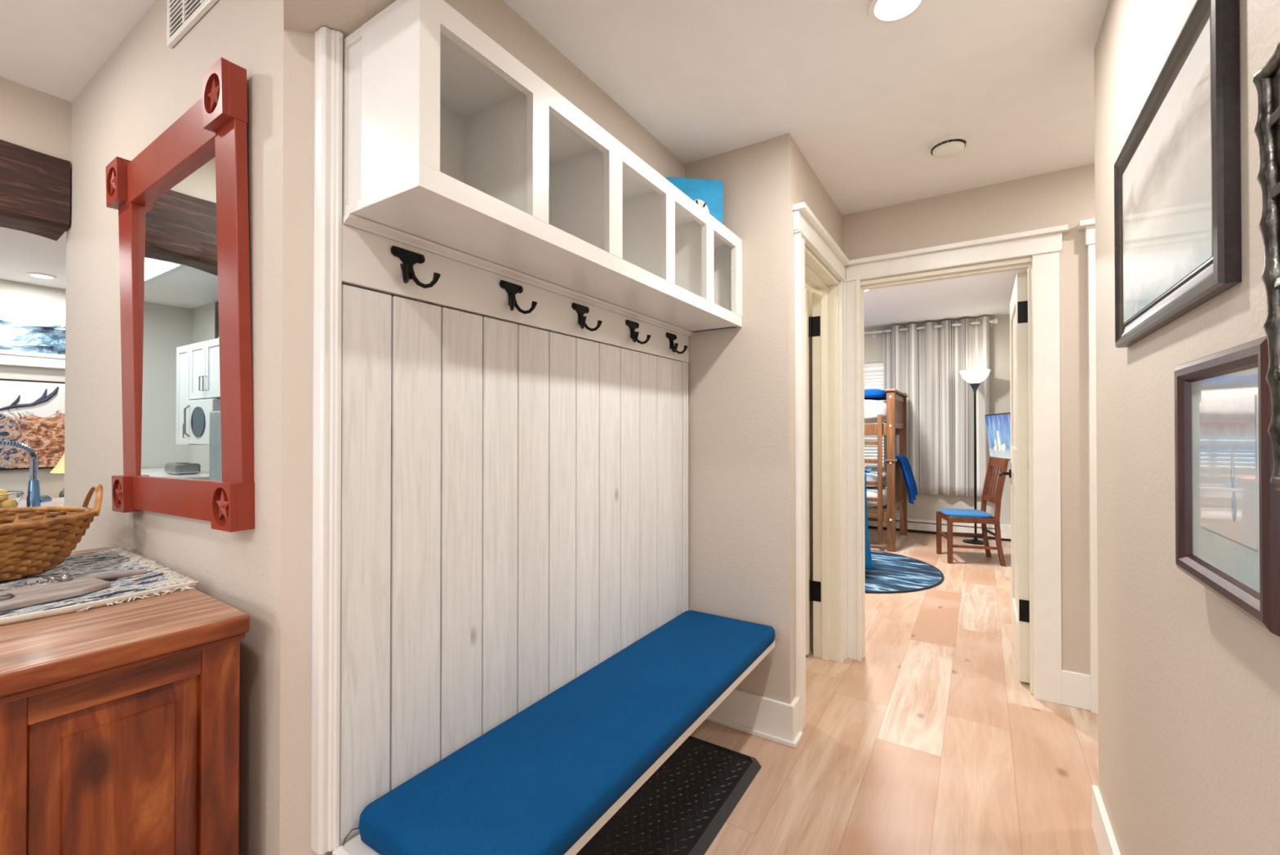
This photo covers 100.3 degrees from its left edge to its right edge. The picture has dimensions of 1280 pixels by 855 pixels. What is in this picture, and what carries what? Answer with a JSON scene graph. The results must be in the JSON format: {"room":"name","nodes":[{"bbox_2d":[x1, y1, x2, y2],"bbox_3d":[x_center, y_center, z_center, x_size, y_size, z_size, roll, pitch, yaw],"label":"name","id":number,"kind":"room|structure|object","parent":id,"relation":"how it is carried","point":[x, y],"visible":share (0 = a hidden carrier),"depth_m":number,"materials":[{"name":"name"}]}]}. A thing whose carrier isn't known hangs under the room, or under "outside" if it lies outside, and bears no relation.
{"room":"entryway hallway","nodes":[
{"label":"entryway hallway","id":0,"kind":"room"},
{"bbox_2d":[0,279,66,499],"bbox_3d":[-4.871,0.054,4.561,0.121,2.440,4.751,0,-1,33],"label":"wall","id":1,"kind":"structure","parent":0,"point":[16,298],"depth_m":4.34,"materials":[{"name":"grey paint"}]},
{"bbox_2d":[0,378,65,470],"bbox_3d":[-4.704,-0.020,4.662,0.050,0.720,1.900,0,-1,33],"label":"painting","id":2,"kind":"object","parent":1,"relation":"attached to","point":[32,412],"visible":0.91,"depth_m":4.32,"materials":[{"name":"multicoloured paper"}]},
{"bbox_2d":[0,312,65,358],"bbox_3d":[-4.764,-0.736,4.707,0.111,0.318,2.441,0,-1,33],"label":"window","id":3,"kind":"structure","parent":1,"relation":"in","point":[20,335],"depth_m":4.37,"materials":[{"name":"white glass"}]},
{"bbox_2d":[0,360,65,368],"bbox_3d":[-4.710,-0.507,4.670,0.040,0.035,2.600,0,-1,33],"label":"sill","id":4,"kind":"structure","parent":1,"relation":"attached to","point":[2,362],"depth_m":4.32,"materials":[{"name":"white paint"}]},
{"bbox_2d":[0,76,71,168],"bbox_3d":[-3.050,-1.075,0.602,0.200,0.240,3.320,0,-1,33],"label":"wall","id":5,"kind":"structure","parent":0,"point":[31,118],"depth_m":1.87,"materials":[{"name":"beige paint"}]},
{"bbox_2d":[0,139,70,240],"bbox_3d":[-3.046,-0.844,0.595,0.233,0.277,3.315,0,-1,33],"label":"ceiling beam","id":6,"kind":"structure","parent":5,"relation":"attached to","point":[35,185],"depth_m":1.87,"materials":[{"name":"brown wood"}]},
{"bbox_2d":[64,0,347,854],"bbox_3d":[-1.365,0.032,1.559,1.720,2.440,0.120,0,-1,33],"label":"wall","id":7,"kind":"structure","parent":0,"point":[264,572],"depth_m":1.14,"materials":[{"name":"beige paint"}]},
{"bbox_2d":[105,57,254,532],"bbox_3d":[-1.177,-0.266,1.337,0.787,0.987,0.048,-2,-1,33],"label":"framed mirror","id":8,"kind":"object","parent":7,"relation":"attached to","point":[181,203],"visible":1,"depth_m":1.29,"materials":[{"name":"paint"}]},
{"bbox_2d":[166,0,217,48],"bbox_3d":[-1.090,-1.079,1.312,0.361,0.153,0.014,0,-1,33],"label":"air vent grille","id":9,"kind":"object","parent":7,"relation":"in","point":[182,15],"visible":1,"depth_m":1.35,"materials":[{"name":"white paint"}]},
{"bbox_2d":[283,0,395,39],"bbox_3d":[-0.088,-1.002,0.692,1.495,0.385,0.142,0,-1,33],"label":"ceiling","id":10,"kind":"structure","parent":0,"point":[346,16],"depth_m":1.04,"materials":[{"name":"beige paint"}]},
{"bbox_2d":[349,0,684,341],"bbox_3d":[-0.216,0.034,1.870,0.144,2.440,1.680,0,-1,33],"label":"wall","id":11,"kind":"structure","parent":0,"point":[496,19],"depth_m":1.70,"materials":[{"name":"beige paint"}]},
{"bbox_2d":[311,26,693,854],"bbox_3d":[-0.212,0.217,1.722,0.069,2.035,1.568,0,-1,33],"label":"wall panel","id":12,"kind":"object","parent":11,"relation":"attached to","point":[500,508],"visible":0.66,"depth_m":1.33,"materials":[{"name":"white wood"}]},
{"bbox_2d":[390,245,440,288],"bbox_3d":[-0.503,-0.359,1.196,0.058,0.085,0.098,0,-1,33],"label":"coat hook","id":13,"kind":"object","parent":12,"relation":"attached to","point":[409,258],"visible":1,"depth_m":1.21,"materials":[{"name":"black metal"}]},
{"bbox_2d":[499,280,537,314],"bbox_3d":[-0.333,-0.357,1.462,0.058,0.085,0.098,0,-1,33],"label":"coat hook","id":14,"kind":"object","parent":12,"relation":"attached to","point":[512,289],"visible":1,"depth_m":1.47,"materials":[{"name":"black metal"}]},
{"bbox_2d":[342,0,742,332],"bbox_3d":[-0.094,-0.611,1.675,0.268,0.367,1.534,0,-1,33],"label":"cubby shelf","id":15,"kind":"object","parent":12,"relation":"attached to","point":[450,140],"visible":0.97,"depth_m":1.26,"materials":[{"name":"white paint"}]},
{"bbox_2d":[666,177,723,224],"bbox_3d":[0.228,-0.906,2.230,0.240,0.259,0.033,0,0,-7],"label":"canvas","id":16,"kind":"object","parent":15,"relation":"on","point":[708,194],"visible":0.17,"depth_m":2.23,"materials":[{"name":"blue fabric"}]},
{"bbox_2d":[332,640,774,854],"bbox_3d":[-0.035,0.925,1.604,0.393,0.154,1.534,0,-1,33],"label":"bench","id":17,"kind":"object","parent":12,"relation":"attached to","point":[355,846],"visible":0.2,"depth_m":1.26,"materials":[{"name":"white paint"}]},
{"bbox_2d":[342,610,775,854],"bbox_3d":[-0.027,0.819,1.608,0.406,0.059,1.511,0,-1,33],"label":"bench cushion","id":18,"kind":"object","parent":17,"relation":"on","point":[538,780],"visible":1,"depth_m":1.29,"materials":[{"name":"blue fabric"}]},
{"bbox_2d":[571,302,602,331],"bbox_3d":[-0.171,-0.355,1.717,0.058,0.085,0.098,0,-1,33],"label":"coat hook","id":19,"kind":"object","parent":12,"relation":"attached to","point":[580,309],"visible":1,"depth_m":1.72,"materials":[{"name":"black metal"}]},
{"bbox_2d":[625,319,650,344],"bbox_3d":[-0.007,-0.353,1.974,0.058,0.085,0.098,0,-1,33],"label":"coat hook","id":20,"kind":"object","parent":12,"relation":"attached to","point":[633,326],"visible":1,"depth_m":1.98,"materials":[{"name":"black metal"}]},
{"bbox_2d":[666,332,687,354],"bbox_3d":[0.153,-0.351,2.224,0.058,0.085,0.098,0,-1,33],"label":"coat hook","id":21,"kind":"object","parent":12,"relation":"attached to","point":[672,337],"visible":1,"depth_m":2.23,"materials":[{"name":"black metal"}]},
{"bbox_2d":[0,0,1108,288],"bbox_3d":[-2.278,-1.248,1.552,8.500,0.120,6.150,0,-1,33],"label":"ceiling","id":22,"kind":"structure","parent":0,"point":[864,101],"depth_m":1.80,"materials":[{"name":"paint"}]},
{"bbox_2d":[26,271,57,279],"bbox_3d":[-4.590,-1.163,4.100,0.160,0.012,0.160,0,-1,33],"label":"recessed light","id":23,"kind":"object","parent":22,"relation":"in","point":[41,275],"visible":1,"depth_m":4.09,"materials":[{"name":"white"}]},
{"bbox_2d":[31,274,51,277],"bbox_3d":[-4.590,-1.166,4.100,0.116,0.005,0.116,0,-1,33],"label":"diffuser","id":24,"kind":"object","parent":23,"relation":"attached to","point":[33,275],"depth_m":4.09,"materials":[{"name":"white"}]},
{"bbox_2d":[866,0,926,23],"bbox_3d":[0.717,-1.183,1.485,0.160,0.012,0.160,0,-1,33],"label":"recessed light","id":25,"kind":"object","parent":22,"relation":"in","point":[882,11],"visible":1,"depth_m":1.51,"materials":[{"name":"white paint"}]},
{"bbox_2d":[875,0,919,17],"bbox_3d":[0.717,-1.185,1.485,0.116,0.005,0.116,0,-1,33],"label":"diffuser","id":26,"kind":"object","parent":25,"relation":"attached to","point":[883,8],"depth_m":1.51,"materials":[{"name":"white plastic"}]},
{"bbox_2d":[928,133,968,158],"bbox_3d":[1.284,-1.163,2.226,0.140,0.041,0.140,0,-1,33],"label":"smoke detector","id":27,"kind":"object","parent":22,"relation":"attached to","point":[948,146],"visible":1,"depth_m":2.19,"materials":[{"name":"white paint"}]},
{"bbox_2d":[684,133,798,703],"bbox_3d":[0.434,0.037,2.317,0.471,2.440,0.125,0,-1,33],"label":"wall","id":28,"kind":"structure","parent":0,"point":[741,380],"depth_m":2.22,"materials":[{"name":"beige paint"}]},
{"bbox_2d":[705,688,802,747],"bbox_3d":[0.424,1.179,2.266,0.501,0.155,0.100,0,-1,33],"label":"baseboard","id":29,"kind":"structure","parent":28,"relation":"attached to","point":[774,720],"depth_m":2.18,"materials":[{"name":"white paint"}]},
{"bbox_2d":[798,147,842,280],"bbox_3d":[0.841,0.040,2.637,0.131,2.440,0.850,0,-1,33],"label":"wall","id":30,"kind":"structure","parent":0,"point":[811,191],"depth_m":2.53,"materials":[{"name":"beige paint"}]},
{"bbox_2d":[794,231,805,732],"bbox_3d":[0.677,0.224,2.236,0.024,2.065,0.110,0,-1,33],"label":"trim","id":31,"kind":"structure","parent":30,"relation":"attached to","point":[799,241],"depth_m":2.19,"materials":[{"name":"white paint"}]},
{"bbox_2d":[804,288,821,654],"bbox_3d":[0.660,0.243,3.117,0.758,2.010,0.049,0,-1,33],"label":"door","id":32,"kind":"structure","parent":30,"relation":"in","point":[812,324],"depth_m":2.94,"materials":[{"name":"beige paint"}]},
{"bbox_2d":[792,201,849,282],"bbox_3d":[0.889,-0.854,2.554,0.049,0.110,0.912,0,-1,33],"label":"trim","id":33,"kind":"structure","parent":30,"relation":"attached to","point":[818,240],"depth_m":2.44,"materials":[{"name":"white paint"}]},
{"bbox_2d":[804,246,839,662],"bbox_3d":[0.828,0.235,2.625,0.141,2.050,0.720,0,-1,33],"label":"door","id":34,"kind":"structure","parent":30,"relation":"attached to","point":[825,347],"depth_m":2.90,"materials":[{"name":"beige paint"}]},
{"bbox_2d":[838,279,847,662],"bbox_3d":[1.104,0.229,2.905,0.024,2.065,0.077,0,-1,33],"label":"trim","id":35,"kind":"structure","parent":30,"relation":"attached to","point":[842,285],"depth_m":2.88,"materials":[{"name":"white paint"}]},
{"bbox_2d":[689,528,1099,854],"bbox_3d":[-0.973,1.327,3.577,8.500,0.120,11.000,0,-1,33],"label":"floor","id":36,"kind":"structure","parent":0,"point":[932,742],"depth_m":2.09,"materials":[{"name":"brown wood"}]},
{"bbox_2d":[4,497,64,524],"bbox_3d":[-2.283,0.802,2.756,0.780,0.918,2.700,0,-1,33],"label":"kitchen island","id":37,"kind":"object","parent":36,"relation":"on","point":[57,501],"visible":0.02,"depth_m":2.39,"materials":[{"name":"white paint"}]},
{"bbox_2d":[0,490,24,507],"bbox_3d":[-2.568,0.298,2.108,0.184,0.077,0.184,0,-1,33],"label":"glass fruit bowl","id":38,"kind":"object","parent":37,"relation":"on","point":[12,500],"visible":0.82,"depth_m":2.11,"materials":[{"name":"white"}]},
{"bbox_2d":[0,488,8,493],"bbox_3d":[-2.530,0.267,2.109,0.052,0.044,0.051,0,-1,33],"label":"apple","id":39,"kind":"object","parent":38,"relation":"in","point":[2,491],"visible":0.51,"depth_m":2.11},
{"bbox_2d":[0,439,52,506],"bbox_3d":[-2.548,0.193,2.141,0.040,0.290,0.262,0,-1,33],"label":"spring faucet","id":40,"kind":"object","parent":37,"relation":"on","point":[33,499],"visible":0.96,"depth_m":2.20,"materials":[{"name":"silver metal"}]},
{"bbox_2d":[0,546,249,854],"bbox_3d":[-1.403,0.808,1.077,1.090,0.880,0.674,0,-1,35],"label":"wooden cabinet","id":41,"kind":"object","parent":36,"relation":"on","point":[119,722],"visible":0.89,"depth_m":0.94,"materials":[{"name":"brown wood"}]},
{"bbox_2d":[0,546,198,625],"bbox_3d":[-1.458,0.361,1.165,0.718,0.016,0.640,0,-1,33],"label":"table runner","id":42,"kind":"object","parent":41,"relation":"on","point":[155,581],"visible":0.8,"depth_m":1.25,"materials":[{"name":"fabric"}]},
{"bbox_2d":[0,483,102,581],"bbox_3d":[-1.656,0.257,1.251,0.525,0.206,0.492,0,0,-26],"label":"wicker basket","id":43,"kind":"object","parent":42,"relation":"on","point":[35,544],"visible":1,"depth_m":1.31,"materials":[{"name":"brown wicker"}]},
{"bbox_2d":[0,577,111,611],"bbox_3d":[-1.312,0.352,1.087,0.150,0.018,0.325,0,0,25],"label":"serving board","id":44,"kind":"object","parent":42,"relation":"on","point":[22,597],"visible":1,"depth_m":1.14,"materials":[{"name":"grey wood"}]},
{"bbox_2d":[23,568,146,585],"bbox_3d":[-1.287,0.347,1.244,0.203,0.028,0.045,0,-1,-33],"label":"corkscrew","id":45,"kind":"object","parent":42,"relation":"on","point":[112,575],"visible":0.91,"depth_m":1.25,"materials":[{"name":"grey metal"}]},
{"bbox_2d":[576,735,761,854],"bbox_3d":[-0.002,1.242,1.608,0.367,0.019,1.165,0,-1,33],"label":"tray","id":46,"kind":"object","parent":36,"relation":"on","point":[682,806],"visible":0.91,"depth_m":1.75,"materials":[{"name":"black rubber"}]},
{"bbox_2d":[864,388,907,551],"bbox_3d":[2.035,0.439,6.498,2.098,1.700,1.150,0,-1,33],"label":"bunk bed","id":47,"kind":"object","parent":36,"relation":"on","point":[896,400],"visible":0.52,"depth_m":5.54,"materials":[{"name":"brown wood"}]},
{"bbox_2d":[864,399,886,423],"bbox_3d":[2.036,-0.177,6.502,1.880,0.273,0.970,0,-1,33],"label":"bedding","id":48,"kind":"object","parent":47,"relation":"on","point":[872,407],"visible":0.12,"depth_m":5.72,"materials":[{"name":"white fabric"}]},
{"bbox_2d":[864,388,886,399],"bbox_3d":[2.522,-0.369,6.140,0.650,0.100,0.740,0,-1,33],"label":"pillow","id":49,"kind":"object","parent":48,"relation":"on","point":[870,393],"visible":0.27,"depth_m":5.75,"materials":[{"name":"blue fabric"}]},
{"bbox_2d":[866,484,886,506],"bbox_3d":[2.036,0.773,6.495,1.880,0.213,0.970,0,-1,33],"label":"bedding","id":50,"kind":"object","parent":47,"relation":"on","point":[872,491],"visible":0.03,"depth_m":5.72,"materials":[{"name":"white fabric"}]},
{"bbox_2d":[866,470,886,486],"bbox_3d":[2.538,0.579,6.176,0.530,0.156,0.750,0,-1,33],"label":"pillow","id":51,"kind":"object","parent":50,"relation":"on","point":[873,475],"visible":0.23,"depth_m":5.80,"materials":[{"name":"white fabric"}]},
{"bbox_2d":[895,453,917,503],"bbox_3d":[2.918,0.559,5.899,0.235,0.501,0.595,0,-1,33],"label":"towel","id":52,"kind":"object","parent":47,"relation":"hanging from","point":[908,474],"visible":0.96,"depth_m":5.77,"materials":[{"name":"blue fabric"}]},
{"bbox_2d":[865,549,943,593],"bbox_3d":[1.885,1.269,4.897,1.568,0.018,1.645,0,-1,33],"label":"oval rug","id":53,"kind":"object","parent":36,"relation":"on","point":[891,573],"visible":0.36,"depth_m":4.57,"materials":[{"name":"blue carpet"}]},
{"bbox_2d":[936,456,1008,566],"bbox_3d":[3.199,0.784,5.163,0.506,0.990,0.440,0,0,16],"label":"chair","id":54,"kind":"object","parent":36,"relation":"on","point":[970,516],"visible":1,"depth_m":5.02,"materials":[{"name":"brown wood"}]},
{"bbox_2d":[959,368,990,544],"bbox_3d":[3.751,0.324,5.979,0.298,1.922,0.298,0,-1,33],"label":"lamp","id":55,"kind":"object","parent":36,"relation":"on","point":[974,376],"visible":0.96,"depth_m":5.96,"materials":[{"name":"black metal"}]},
{"bbox_3d":[-4.520,0.973,4.360,0.520,0.600,1.300,0,-1,33],"label":"side table","id":56,"kind":"object","parent":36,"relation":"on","visible":0},
{"bbox_2d":[40,487,64,498],"bbox_3d":[-4.479,0.562,4.094,0.120,0.215,0.230,0,-1,33],"label":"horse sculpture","id":57,"kind":"object","parent":56,"relation":"on","point":[61,494],"visible":0.23,"depth_m":4.11,"materials":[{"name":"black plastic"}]},
{"bbox_2d":[49,453,64,473],"bbox_3d":[-4.512,0.408,4.359,0.410,0.530,0.410,0,-1,33],"label":"table lamp","id":58,"kind":"object","parent":56,"relation":"on","point":[59,468],"visible":0.1,"depth_m":4.19,"materials":[{"name":"yellow fabric"}]},
{"bbox_2d":[864,314,1010,524],"bbox_3d":[2.766,-0.007,7.085,3.840,2.600,0.121,0,-1,33],"label":"wall","id":59,"kind":"structure","parent":0,"point":[925,506],"depth_m":6.18,"materials":[{"name":"beige paint"}]},
{"bbox_2d":[864,361,884,469],"bbox_3d":[2.875,-0.152,7.016,2.000,1.371,0.081,0,-1,33],"label":"window","id":60,"kind":"structure","parent":59,"relation":"in","point":[878,362],"depth_m":6.91,"materials":[{"name":"white glass"}]},
{"bbox_2d":[864,363,884,467],"bbox_3d":[2.841,-0.154,6.964,1.840,1.327,0.045,0,-1,33],"label":"window blind","id":61,"kind":"object","parent":60,"relation":"attached to","point":[873,378],"visible":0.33,"depth_m":6.86,"materials":[{"name":"white paint"}]},
{"bbox_2d":[864,318,999,337],"bbox_3d":[2.885,-1.203,6.873,2.880,0.090,0.125,0,-1,33],"label":"curtain rod","id":62,"kind":"object","parent":59,"relation":"attached to","point":[995,320],"visible":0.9,"depth_m":6.41,"materials":[{"name":"white paint"}]},
{"bbox_2d":[882,315,990,497],"bbox_3d":[3.533,-0.232,6.413,1.125,2.070,0.107,0,-1,33],"label":"striped curtain","id":63,"kind":"object","parent":62,"relation":"hanging from","point":[926,364],"visible":0.82,"depth_m":6.39,"materials":[{"name":"fabric"}]},
{"bbox_2d":[867,516,1011,541],"bbox_3d":[2.736,1.203,6.969,3.505,0.180,0.088,0,-1,33],"label":"baseboard heater","id":64,"kind":"object","parent":59,"relation":"attached to","point":[913,525],"visible":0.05,"depth_m":6.38,"materials":[{"name":"white paint"}]},
{"bbox_2d":[863,268,1026,328],"bbox_3d":[1.964,-1.371,5.133,4.600,0.140,4.450,0,-1,33],"label":"ceiling","id":65,"kind":"structure","parent":0,"point":[988,294],"depth_m":5.45,"materials":[{"name":"paint"}]},
{"bbox_2d":[804,163,1094,674],"bbox_3d":[1.149,-0.037,3.010,3.900,2.600,0.111,0,-1,33],"label":"wall","id":66,"kind":"structure","parent":0,"point":[1065,196],"depth_m":2.44,"materials":[{"name":"beige paint"}]},
{"bbox_2d":[846,279,862,661],"bbox_3d":[1.167,0.227,2.917,0.072,2.070,0.024,0,-1,33],"label":"trim","id":67,"kind":"structure","parent":66,"relation":"attached to","point":[854,606],"depth_m":2.91,"materials":[{"name":"white paint"}]},
{"bbox_2d":[860,257,1034,695],"bbox_3d":[1.551,0.231,2.757,0.797,2.060,0.121,0,-1,33],"label":"trim","id":68,"kind":"structure","parent":66,"relation":"attached to","point":[1023,263],"depth_m":2.64,"materials":[{"name":"beige paint"}]},
{"bbox_2d":[845,224,1067,281],"bbox_3d":[1.533,-0.857,2.677,0.956,0.108,0.048,0,-1,33],"label":"trim","id":69,"kind":"structure","parent":66,"relation":"attached to","point":[1046,240],"depth_m":2.64,"materials":[{"name":"white paint"}]},
{"bbox_2d":[998,271,1029,683],"bbox_3d":[2.063,0.244,2.956,0.118,2.014,0.775,0,-1,33],"label":"door","id":70,"kind":"structure","parent":66,"relation":"in","point":[1018,473],"depth_m":2.63,"materials":[{"name":"beige paint"}]},
{"bbox_2d":[1031,251,1062,704],"bbox_3d":[1.878,0.224,2.467,0.100,2.070,0.018,0,-1,33],"label":"trim","id":71,"kind":"structure","parent":66,"relation":"attached to","point":[1045,266],"depth_m":2.46,"materials":[{"name":"white paint"}]},
{"bbox_2d":[1061,669,1090,710],"bbox_3d":[1.962,1.181,2.406,0.104,0.155,0.018,0,-1,33],"label":"baseboard","id":72,"kind":"structure","parent":66,"relation":"attached to","point":[1076,686],"depth_m":2.40,"materials":[{"name":"white paint"}]},
{"bbox_2d":[1077,217,1097,713],"bbox_3d":[2.355,0.169,2.135,0.929,2.174,0.067,0,-1,33],"label":"trim","id":73,"kind":"structure","parent":66,"relation":"attached to","point":[1089,225],"depth_m":2.36,"materials":[{"name":"white paint"}]},
{"bbox_2d":[1093,0,1279,854],"bbox_3d":[0.156,0.017,-0.467,0.155,2.440,4.980,0,-1,33],"label":"wall","id":74,"kind":"structure","parent":0,"point":[1188,683],"depth_m":1.06,"materials":[{"name":"beige paint"}]},
{"bbox_2d":[1091,784,1120,854],"bbox_3d":[0.078,1.169,-0.426,0.029,0.135,4.980,0,-1,33],"label":"baseboard","id":75,"kind":"structure","parent":74,"relation":"attached to","point":[1107,844],"depth_m":1.55,"materials":[{"name":"white paint"}]},
{"bbox_2d":[1114,0,1240,347],"bbox_3d":[1.005,-0.429,1.035,0.024,0.460,0.684,0,-1,33],"label":"framed photograph","id":76,"kind":"object","parent":74,"relation":"attached to","point":[1177,193],"visible":1,"depth_m":0.90,"materials":[{"name":"brown wood"}]},
{"bbox_2d":[1122,17,1213,323],"bbox_3d":[1.004,-0.429,1.035,0.005,0.356,0.580,0,-1,33],"label":"print","id":77,"kind":"object","parent":76,"relation":"attached to","point":[1167,204],"depth_m":0.95},
{"bbox_2d":[1173,335,1279,636],"bbox_3d":[0.811,0.065,0.738,0.034,0.342,0.347,0,-1,33],"label":"print","id":78,"kind":"object","parent":74,"relation":"attached to","point":[1228,504],"visible":1,"depth_m":0.72,"materials":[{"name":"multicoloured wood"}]},
{"bbox_2d":[1253,40,1279,491],"bbox_3d":[0.589,-0.178,0.398,0.040,0.514,0.488,0,-1,33],"label":"mirror","id":79,"kind":"object","parent":74,"relation":"attached to","point":[1266,80],"visible":1,"depth_m":0.58,"materials":[{"name":"grey metal"}]},
{"bbox_3d":[3.174,-0.028,4.268,0.120,2.600,4.190,0,-1,33],"label":"wall","id":80,"kind":"structure","parent":0,"visible":0},
{"bbox_2d":[985,412,1010,460],"bbox_3d":[3.755,0.089,5.403,0.238,0.469,0.800,0,0,17],"label":"television","id":81,"kind":"object","parent":80,"relation":"attached to","point":[997,424],"visible":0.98,"depth_m":5.45,"materials":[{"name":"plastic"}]},
{"bbox_3d":[1.545,0.823,4.999,0.820,0.810,0.140,0,-1,33],"label":"daybed","id":82,"kind":"object","parent":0,"visible":0},
{"bbox_2d":[864,468,873,568],"bbox_3d":[1.558,0.783,4.787,1.096,0.819,0.525,0,0,11],"label":"blanket","id":83,"kind":"object","parent":82,"relation":"on","point":[868,563],"visible":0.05,"depth_m":4.54,"materials":[{"name":"blue fabric"}]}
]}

